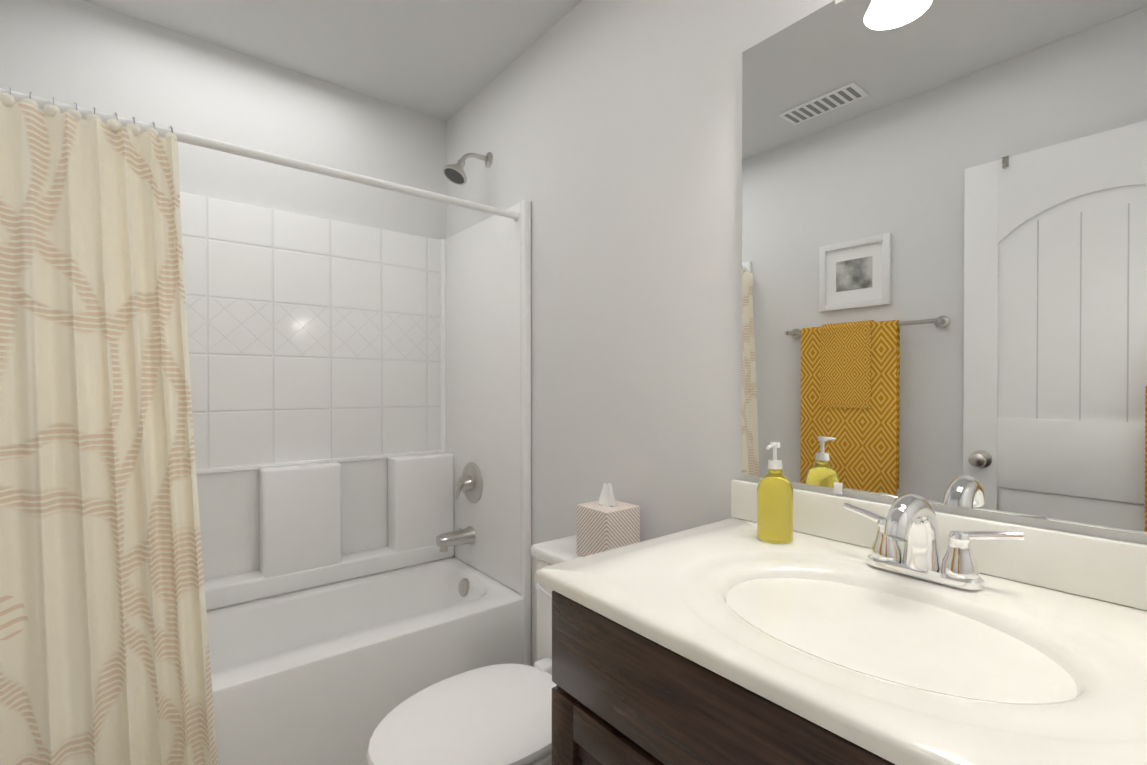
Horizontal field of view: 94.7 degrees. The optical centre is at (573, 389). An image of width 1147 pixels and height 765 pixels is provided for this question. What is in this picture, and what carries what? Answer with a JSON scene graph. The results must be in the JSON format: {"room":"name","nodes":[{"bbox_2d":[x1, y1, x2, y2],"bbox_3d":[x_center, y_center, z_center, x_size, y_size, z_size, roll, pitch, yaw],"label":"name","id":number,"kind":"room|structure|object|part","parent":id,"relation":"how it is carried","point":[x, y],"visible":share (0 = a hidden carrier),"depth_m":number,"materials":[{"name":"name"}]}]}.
{"room":"bathroom","nodes":[
{"label":"bathroom","id":0,"kind":"room"},
{"bbox_2d":[0,0,446,239],"bbox_3d":[-1.199,-0.026,2.055,1.470,2.440,0.100,0,0,-39],"label":"wall","id":1,"kind":"structure","parent":0,"point":[84,54],"depth_m":1.95,"materials":[{"name":"white paint"}]},
{"bbox_2d":[180,192,530,665],"bbox_3d":[-0.946,0.256,1.740,1.466,1.880,0.707,0,0,-39],"label":"shower surround","id":2,"kind":"object","parent":1,"relation":"attached to","point":[361,399],"visible":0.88,"depth_m":2.07,"materials":[{"name":"tile"}]},
{"bbox_2d":[259,461,341,577],"bbox_3d":[-1.042,0.520,2.022,0.270,0.462,0.106,0,0,-39],"label":"shelf","id":3,"kind":"object","parent":2,"relation":"attached to","point":[300,501],"depth_m":1.98,"materials":[{"name":"white plastic"}]},
{"bbox_2d":[387,452,453,551],"bbox_3d":[-0.668,0.518,2.321,0.267,0.462,0.106,0,0,-39],"label":"shelf","id":4,"kind":"object","parent":2,"relation":"attached to","point":[420,485],"depth_m":2.27,"materials":[{"name":"white plastic"}]},
{"bbox_3d":[-0.493,0.620,2.194,0.150,0.083,0.080,0,0,-39],"label":"spout","id":5,"kind":"part","parent":2,"relation":"part of","materials":[{"name":"silver metal"}]},
{"bbox_3d":[-0.468,0.418,2.205,0.036,0.085,0.054,0,0,-39],"label":"valve lever","id":6,"kind":"part","parent":2,"relation":"part of","materials":[{"name":"silver metal"}]},
{"bbox_3d":[-0.447,0.393,2.210,0.057,0.172,0.172,0,0,-39],"label":"valve plate","id":7,"kind":"part","parent":2,"relation":"part of","materials":[{"name":"silver metal"}]},
{"bbox_2d":[83,0,581,121],"bbox_3d":[-0.360,-1.289,0.996,1.670,0.100,2.790,0,0,-39],"label":"ceiling","id":8,"kind":"structure","parent":0,"point":[445,60],"depth_m":1.86,"materials":[{"name":"white paint"}]},
{"bbox_2d":[446,0,1146,666],"bbox_3d":[0.254,-0.022,1.493,0.100,2.440,2.790,0,0,-39],"label":"wall","id":9,"kind":"structure","parent":0,"point":[606,134],"depth_m":1.52,"materials":[{"name":"white paint"}]},
{"bbox_2d":[443,152,492,184],"bbox_3d":[-0.421,-0.888,2.094,0.197,0.157,0.100,0,0,-39],"label":"shower head","id":10,"kind":"object","parent":9,"relation":"attached to","point":[454,173],"visible":1,"depth_m":2.07},
{"bbox_2d":[731,479,1146,610],"bbox_3d":[0.671,0.258,0.873,0.020,0.088,0.947,0,0,-39],"label":"backsplash","id":11,"kind":"structure","parent":9,"relation":"attached to","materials":[{"name":"stone"}]},
{"bbox_2d":[741,0,1146,534],"bbox_3d":[0.679,-0.289,0.867,0.010,0.998,0.922,0,0,-39],"label":"mirror","id":12,"kind":"object","parent":9,"relation":"attached to","point":[944,252],"visible":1,"depth_m":0.90,"materials":[{"name":"clear glass"}]},
{"bbox_3d":[-0.360,1.251,1.012,1.670,0.100,2.790,0,0,-39],"label":"floor","id":13,"kind":"structure","parent":0,"visible":0},
{"bbox_2d":[206,556,524,764],"bbox_3d":[-0.947,0.976,1.746,1.466,0.440,0.703,0,0,-39],"label":"bathtub","id":14,"kind":"object","parent":13,"relation":"on","point":[336,673],"visible":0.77,"depth_m":1.68,"materials":[{"name":"white ceramic"}]},
{"bbox_2d":[366,535,580,764],"bbox_3d":[-0.134,0.828,1.305,0.724,0.742,0.390,0,0,-39],"label":"toilet","id":15,"kind":"object","parent":13,"relation":"on","point":[499,714],"visible":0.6,"depth_m":1.22,"materials":[{"name":"white ceramic"}]},
{"bbox_3d":[-0.227,0.765,1.230,0.487,0.032,0.382,0,0,-39],"label":"lid","id":16,"kind":"part","parent":15,"relation":"part of","materials":[{"name":"white plastic"}]},
{"bbox_3d":[-0.227,0.791,1.231,0.485,0.020,0.380,0,0,-39],"label":"seat","id":17,"kind":"part","parent":15,"relation":"part of","materials":[{"name":"white plastic"}]},
{"bbox_3d":[-0.078,0.560,1.480,0.028,0.029,0.089,0,0,-39],"label":"lever","id":18,"kind":"part","parent":15,"relation":"part of","materials":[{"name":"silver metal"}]},
{"bbox_3d":[0.071,0.653,1.467,0.187,0.320,0.370,0,0,-39],"label":"tank","id":19,"kind":"part","parent":15,"relation":"part of","materials":[{"name":"white ceramic"}]},
{"bbox_3d":[0.070,0.474,1.465,0.203,0.036,0.390,0,0,-39],"label":"tank lid","id":20,"kind":"part","parent":15,"relation":"part of","materials":[{"name":"white ceramic"}]},
{"bbox_2d":[577,483,639,556],"bbox_3d":[0.094,0.355,1.439,0.124,0.199,0.124,0,0,-39],"label":"tissue box","id":21,"kind":"object","parent":15,"relation":"on","point":[607,521],"visible":0.85,"depth_m":1.40,"materials":[{"name":"beige cardboard"}]},
{"bbox_2d":[535,479,1146,764],"bbox_3d":[0.455,0.684,0.703,0.573,1.038,0.947,0,0,-39],"label":"bathroom vanity","id":22,"kind":"object","parent":13,"relation":"on","point":[910,629],"visible":1,"depth_m":0.71,"materials":[{"name":"white stone"}]},
{"bbox_3d":[0.108,0.791,0.713,0.018,0.588,0.442,0,0,-39],"label":"door","id":23,"kind":"part","parent":22,"relation":"part of","materials":[{"name":"brown wood"}]},
{"bbox_2d":[757,442,792,543],"bbox_3d":[0.401,0.203,1.056,0.075,0.195,0.068,0,0,-39],"label":"soap bottle","id":24,"kind":"object","parent":22,"relation":"on","point":[774,506],"visible":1,"depth_m":1.03,"materials":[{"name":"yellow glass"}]},
{"bbox_2d":[843,493,1023,589],"bbox_3d":[0.533,0.233,0.836,0.149,0.137,0.256,0,0,-39],"label":"faucet","id":25,"kind":"object","parent":22,"relation":"on","point":[911,519],"depth_m":0.84,"materials":[{"name":"silver metal"}]},
{"bbox_3d":[-0.974,-0.016,0.514,0.100,2.440,2.790,0,0,-39],"label":"wall","id":26,"kind":"structure","parent":0,"visible":0},
{"bbox_2d":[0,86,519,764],"bbox_3d":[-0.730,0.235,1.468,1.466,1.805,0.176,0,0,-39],"label":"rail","id":27,"kind":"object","parent":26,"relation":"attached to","point":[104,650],"visible":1,"depth_m":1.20,"materials":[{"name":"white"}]},
{"bbox_2d":[0,100,217,764],"bbox_3d":[-1.073,0.265,1.165,0.502,1.749,0.130,0,0,-39],"label":"shower curtain","id":28,"kind":"object","parent":27,"relation":"hanging from","point":[105,655],"depth_m":1.19,"materials":[{"name":"fabric"}]}
]}

